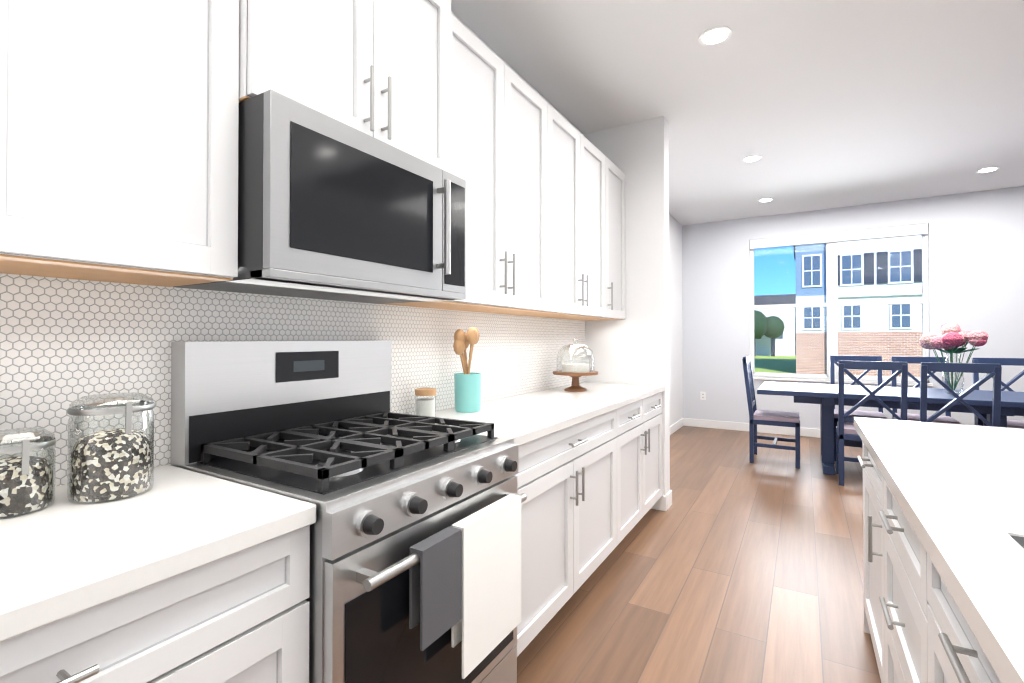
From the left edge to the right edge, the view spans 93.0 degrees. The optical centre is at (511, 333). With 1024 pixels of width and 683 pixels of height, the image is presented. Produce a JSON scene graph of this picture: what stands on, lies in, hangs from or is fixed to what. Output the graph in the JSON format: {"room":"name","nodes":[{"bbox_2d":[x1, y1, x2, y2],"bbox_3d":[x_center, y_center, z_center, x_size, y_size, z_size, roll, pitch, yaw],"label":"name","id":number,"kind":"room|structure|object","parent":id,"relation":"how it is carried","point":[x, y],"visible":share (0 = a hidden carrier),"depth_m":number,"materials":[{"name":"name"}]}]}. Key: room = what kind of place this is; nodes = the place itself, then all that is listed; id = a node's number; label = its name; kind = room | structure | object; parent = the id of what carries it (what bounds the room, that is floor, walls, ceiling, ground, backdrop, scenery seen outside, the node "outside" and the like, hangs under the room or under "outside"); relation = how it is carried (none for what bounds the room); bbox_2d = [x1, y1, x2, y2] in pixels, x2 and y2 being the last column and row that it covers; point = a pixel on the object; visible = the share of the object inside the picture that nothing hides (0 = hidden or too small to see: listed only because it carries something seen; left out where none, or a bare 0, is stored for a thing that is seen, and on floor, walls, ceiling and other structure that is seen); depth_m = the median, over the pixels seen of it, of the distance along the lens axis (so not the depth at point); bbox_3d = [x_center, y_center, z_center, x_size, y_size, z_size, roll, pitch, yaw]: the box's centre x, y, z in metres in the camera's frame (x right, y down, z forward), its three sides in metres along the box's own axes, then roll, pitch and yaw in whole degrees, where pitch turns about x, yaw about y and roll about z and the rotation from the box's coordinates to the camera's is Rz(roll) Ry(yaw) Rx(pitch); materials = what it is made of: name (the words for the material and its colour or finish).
{"room":"kitchen","nodes":[
{"label":"kitchen","id":0,"kind":"room"},
{"bbox_2d":[0,11,682,486],"bbox_3d":[0.066,-0.161,3.182,0.168,2.900,9.420,0,-1,31],"label":"wall","id":1,"kind":"structure","parent":0,"point":[64,343],"depth_m":1.38,"materials":[{"name":"white tile"}]},
{"bbox_2d":[0,0,238,286],"bbox_3d":[-1.048,-0.696,0.838,0.331,1.116,0.973,0,-1,31],"label":"upper cabinet","id":2,"kind":"object","parent":1,"relation":"attached to","point":[119,120],"visible":1,"depth_m":0.96,"materials":[{"name":"white wood"}]},
{"bbox_2d":[239,0,450,172],"bbox_3d":[-0.566,-0.904,1.565,0.414,0.685,0.762,0,-1,31],"label":"upper cabinet","id":3,"kind":"object","parent":1,"relation":"attached to","point":[380,70],"visible":0.65,"depth_m":1.44,"materials":[{"name":"white wood"}]},
{"bbox_2d":[174,89,465,303],"bbox_3d":[-0.530,-0.343,1.539,0.497,0.432,0.754,0,-1,31],"label":"microwave","id":4,"kind":"object","parent":3,"relation":"attached to","point":[329,208],"visible":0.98,"depth_m":1.29,"materials":[{"name":"silver metal"}]},
{"bbox_2d":[385,14,556,313],"bbox_3d":[-0.161,-0.681,2.318,0.331,1.116,0.945,0,-1,31],"label":"upper cabinet","id":5,"kind":"object","parent":1,"relation":"attached to","point":[545,209],"depth_m":2.20,"materials":[{"name":"white wood"}]},
{"bbox_2d":[508,112,612,320],"bbox_3d":[0.275,-0.674,3.046,0.331,1.116,1.008,0,-1,31],"label":"upper cabinet","id":6,"kind":"object","parent":1,"relation":"attached to","point":[584,173],"depth_m":3.00,"materials":[{"name":"white wood"}]},
{"bbox_2d":[605,163,625,319],"bbox_3d":[0.598,-0.669,3.585,0.331,1.116,0.505,0,-1,31],"label":"upper cabinet","id":7,"kind":"object","parent":1,"relation":"attached to","point":[619,213],"depth_m":3.62,"materials":[{"name":"white wood"}]},
{"bbox_2d":[670,418,683,434],"bbox_3d":[1.561,1.257,5.500,0.014,0.110,3.496,0,-1,31],"label":"baseboard","id":8,"kind":"structure","parent":1,"relation":"attached to","point":[680,423],"depth_m":6.63,"materials":[{"name":"white wood"}]},
{"bbox_2d":[584,116,669,495],"bbox_3d":[0.888,-0.155,3.792,0.630,2.900,0.150,0,-1,31],"label":"wall","id":9,"kind":"structure","parent":0,"point":[632,347],"depth_m":3.66,"materials":[{"name":"white paint"}]},
{"bbox_2d":[655,490,671,505],"bbox_3d":[0.948,1.241,3.836,0.614,0.110,0.017,0,-1,31],"label":"baseboard","id":10,"kind":"structure","parent":9,"relation":"attached to","point":[663,503],"depth_m":3.56,"materials":[{"name":"white wood"}]},
{"bbox_2d":[517,426,880,682],"bbox_3d":[2.361,1.336,1.792,5.520,0.120,9.420,0,-1,31],"label":"floor","id":11,"kind":"structure","parent":0,"point":[732,564],"depth_m":2.46,"materials":[{"name":"brown wood"}]},
{"bbox_2d":[0,525,309,682],"bbox_3d":[-0.912,0.829,0.785,0.604,0.876,0.898,0,-1,31],"label":"base cabinet","id":12,"kind":"object","parent":11,"relation":"on","point":[241,616],"visible":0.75,"depth_m":0.81,"materials":[{"name":"white wood"}]},
{"bbox_2d":[0,464,315,641],"bbox_3d":[-1.292,0.365,0.137,0.625,0.040,2.408,0,-1,31],"label":"countertop","id":13,"kind":"structure","parent":12,"relation":"on","point":[62,557],"depth_m":0.84,"materials":[{"name":"white stone"}]},
{"bbox_2d":[0,427,56,519],"bbox_3d":[-0.992,0.273,0.970,0.124,0.160,0.121,0,-1,31],"label":"glass canister","id":14,"kind":"object","parent":13,"relation":"on","point":[27,481],"visible":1,"depth_m":0.95,"materials":[{"name":"clear glass"}]},
{"bbox_2d":[67,393,154,504],"bbox_3d":[-0.882,0.244,1.075,0.155,0.220,0.152,0,-1,31],"label":"glass canister","id":15,"kind":"object","parent":13,"relation":"on","point":[109,464],"visible":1,"depth_m":1.03,"materials":[{"name":"clear glass"}]},
{"bbox_2d":[171,341,526,682],"bbox_3d":[-0.429,0.648,1.468,0.734,1.250,0.758,0,-1,31],"label":"gas range","id":16,"kind":"object","parent":11,"relation":"on","point":[415,553],"visible":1,"depth_m":1.31,"materials":[{"name":"silver metal"}]},
{"bbox_2d":[515,407,622,656],"bbox_3d":[0.034,0.844,2.364,0.604,0.876,1.248,0,-1,31],"label":"base cabinet","id":17,"kind":"object","parent":11,"relation":"on","point":[592,489],"depth_m":2.13,"materials":[{"name":"white wood"}]},
{"bbox_2d":[436,382,664,445],"bbox_3d":[0.288,0.390,2.772,0.625,0.040,2.201,0,-1,31],"label":"countertop","id":18,"kind":"structure","parent":17,"relation":"on","point":[521,419],"depth_m":2.40,"materials":[{"name":"white stone"}]},
{"bbox_2d":[415,387,435,416],"bbox_3d":[-0.374,0.299,2.101,0.092,0.130,0.092,0,-1,31],"label":"jar","id":19,"kind":"object","parent":18,"relation":"on","point":[425,406],"visible":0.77,"depth_m":2.07,"materials":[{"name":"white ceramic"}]},
{"bbox_2d":[453,327,481,412],"bbox_3d":[-0.210,0.167,2.307,0.132,0.399,0.132,0,-1,31],"label":"utensil crock","id":20,"kind":"object","parent":18,"relation":"on","point":[467,388],"visible":1,"depth_m":2.26,"materials":[{"name":"teal ceramic"}]},
{"bbox_2d":[553,339,597,391],"bbox_3d":[0.420,0.203,3.212,0.300,0.343,0.300,0,-1,31],"label":"cake stand","id":21,"kind":"object","parent":18,"relation":"on","point":[575,371],"visible":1,"depth_m":3.16,"materials":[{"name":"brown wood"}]},
{"bbox_2d":[623,398,646,538],"bbox_3d":[0.450,0.851,3.058,0.604,0.876,0.628,0,-1,31],"label":"base cabinet","id":22,"kind":"object","parent":11,"relation":"on","point":[634,414],"depth_m":3.00,"materials":[{"name":"white wood"}]},
{"bbox_2d":[647,392,662,511],"bbox_3d":[0.695,0.855,3.467,0.604,0.876,0.581,0,-1,31],"label":"base cabinet","id":23,"kind":"object","parent":11,"relation":"on","point":[654,403],"depth_m":3.40,"materials":[{"name":"white wood"}]},
{"bbox_2d":[742,356,799,468],"bbox_3d":[2.683,0.772,5.021,0.504,1.070,0.460,0,-1,31],"label":"dining chair","id":24,"kind":"object","parent":11,"relation":"on","point":[775,418],"visible":1,"depth_m":4.91,"materials":[{"name":"blue paint"}]},
{"bbox_2d":[830,355,886,460],"bbox_3d":[3.629,0.773,5.098,0.460,1.070,0.505,0,-1,31],"label":"dining chair","id":25,"kind":"object","parent":11,"relation":"on","point":[835,359],"visible":0.29,"depth_m":5.20,"materials":[{"name":"blue paint"}]},
{"bbox_2d":[836,361,907,485],"bbox_3d":[3.097,0.764,4.211,0.460,1.070,0.505,0,-1,31],"label":"dining chair","id":26,"kind":"object","parent":11,"relation":"on","point":[845,429],"visible":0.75,"depth_m":4.09,"materials":[{"name":"blue paint"}]},
{"bbox_2d":[757,381,1023,474],"bbox_3d":[3.632,0.917,4.480,2.380,0.770,1.030,0,-1,31],"label":"dining table","id":27,"kind":"object","parent":11,"relation":"on","point":[825,396],"visible":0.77,"depth_m":4.43,"materials":[{"name":"blue paint"}]},
{"bbox_2d":[919,322,988,393],"bbox_3d":[3.876,0.213,4.295,0.443,0.634,0.447,0,-1,31],"label":"flower vase","id":28,"kind":"object","parent":27,"relation":"on","point":[952,338],"visible":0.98,"depth_m":4.24,"materials":[{"name":"clear glass"}]},
{"bbox_2d":[891,356,960,423],"bbox_3d":[4.092,0.770,4.820,0.460,1.070,0.505,0,-1,31],"label":"dining chair","id":29,"kind":"object","parent":11,"relation":"on","point":[947,418],"visible":0.25,"depth_m":4.96,"materials":[{"name":"blue paint"}]},
{"bbox_2d":[856,429,1005,682],"bbox_3d":[0.938,0.823,0.199,1.038,0.875,3.856,0,-1,31],"label":"kitchen island","id":30,"kind":"object","parent":11,"relation":"on","point":[917,627],"depth_m":1.23,"materials":[{"name":"white wood"}]},
{"bbox_2d":[854,417,1023,682],"bbox_3d":[0.745,0.366,0.310,0.580,0.040,3.880,0,-1,31],"label":"island countertop","id":31,"kind":"structure","parent":30,"relation":"on","point":[961,487],"depth_m":0.99,"materials":[{"name":"white stone"}]},
{"bbox_2d":[1014,533,1023,544],"bbox_3d":[0.853,0.481,0.373,0.468,0.260,0.868,0,-1,31],"label":"sink","id":32,"kind":"object","parent":31,"relation":"in","point":[1020,536],"depth_m":0.85,"materials":[{"name":"silver metal"}]},
{"bbox_2d":[920,362,1001,426],"bbox_3d":[3.550,0.761,3.916,0.460,1.070,0.505,0,-1,31],"label":"dining chair","id":33,"kind":"object","parent":11,"relation":"on","point":[994,371],"visible":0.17,"depth_m":3.71,"materials":[{"name":"blue paint"}]},
{"bbox_2d":[972,358,1023,428],"bbox_3d":[4.641,0.767,4.491,0.460,1.070,0.505,0,-1,31],"label":"dining chair","id":34,"kind":"object","parent":11,"relation":"on","point":[1013,362],"visible":0.19,"depth_m":4.66,"materials":[{"name":"blue paint"}]},
{"bbox_2d":[451,0,1023,225],"bbox_3d":[2.361,-1.684,1.821,5.520,0.120,9.420,0,-1,31],"label":"ceiling","id":35,"kind":"structure","parent":0,"point":[820,104],"depth_m":3.18,"materials":[{"name":"white paint"}]},
{"bbox_2d":[698,26,731,45],"bbox_3d":[1.101,-1.613,2.635,0.168,0.006,0.168,0,-1,22],"label":"recessed light","id":36,"kind":"object","parent":35,"relation":"in","point":[716,35],"depth_m":2.62,"materials":[{"name":"white"}]},
{"bbox_2d":[742,155,761,161],"bbox_3d":[2.189,-1.596,4.431,0.168,0.006,0.168,0,-1,4],"label":"recessed light","id":37,"kind":"object","parent":35,"relation":"in","point":[752,158],"depth_m":4.41,"materials":[{"name":"white"}]},
{"bbox_2d":[758,198,773,201],"bbox_3d":[3.003,-1.583,5.750,0.168,0.006,0.168,0,-1,22],"label":"recessed light","id":38,"kind":"object","parent":35,"relation":"in","point":[764,199],"depth_m":5.73,"materials":[{"name":"white"}]},
{"bbox_2d":[976,167,999,172],"bbox_3d":[4.624,-1.593,4.720,0.168,0.006,0.168,0,-1,22],"label":"recessed light","id":39,"kind":"object","parent":35,"relation":"in","point":[988,169],"depth_m":4.71,"materials":[{"name":"white"}]},
{"bbox_2d":[682,186,1023,428],"bbox_3d":[4.742,-0.136,5.778,5.520,2.900,0.160,0,-1,31],"label":"wall","id":40,"kind":"structure","parent":0,"point":[975,260],"depth_m":5.90,"materials":[{"name":"white paint"}]},
{"bbox_2d":[700,391,705,399],"bbox_3d":[2.709,0.878,6.888,0.070,0.115,0.008,0,-1,31],"label":"electrical outlet cover","id":41,"kind":"object","parent":40,"relation":"attached to","point":[702,395],"visible":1,"depth_m":6.89,"materials":[{"name":"white plastic"}]},
{"bbox_2d":[684,418,819,437],"bbox_3d":[4.765,1.258,5.647,5.360,0.110,0.017,0,-1,31],"label":"baseboard","id":42,"kind":"structure","parent":40,"relation":"attached to","point":[808,432],"depth_m":6.59,"materials":[{"name":"white wood"}]},
{"bbox_2d":[750,223,932,385],"bbox_3d":[4.053,-0.337,6.146,1.920,1.890,0.140,0,-1,31],"label":"window","id":43,"kind":"structure","parent":40,"relation":"in","point":[831,240],"depth_m":6.14,"materials":[{"name":"white"}]},
{"label":"outside","id":44,"kind":"structure","parent":0,"visible":0},
{"bbox_2d":[754,235,922,376],"bbox_3d":[23.752,-2.479,42.570,120.000,9.500,82.420,0,-1,31],"label":"building","id":45,"kind":"structure","parent":44,"point":[862,339],"depth_m":22.11,"materials":[{"name":"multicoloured brick"}]}
]}

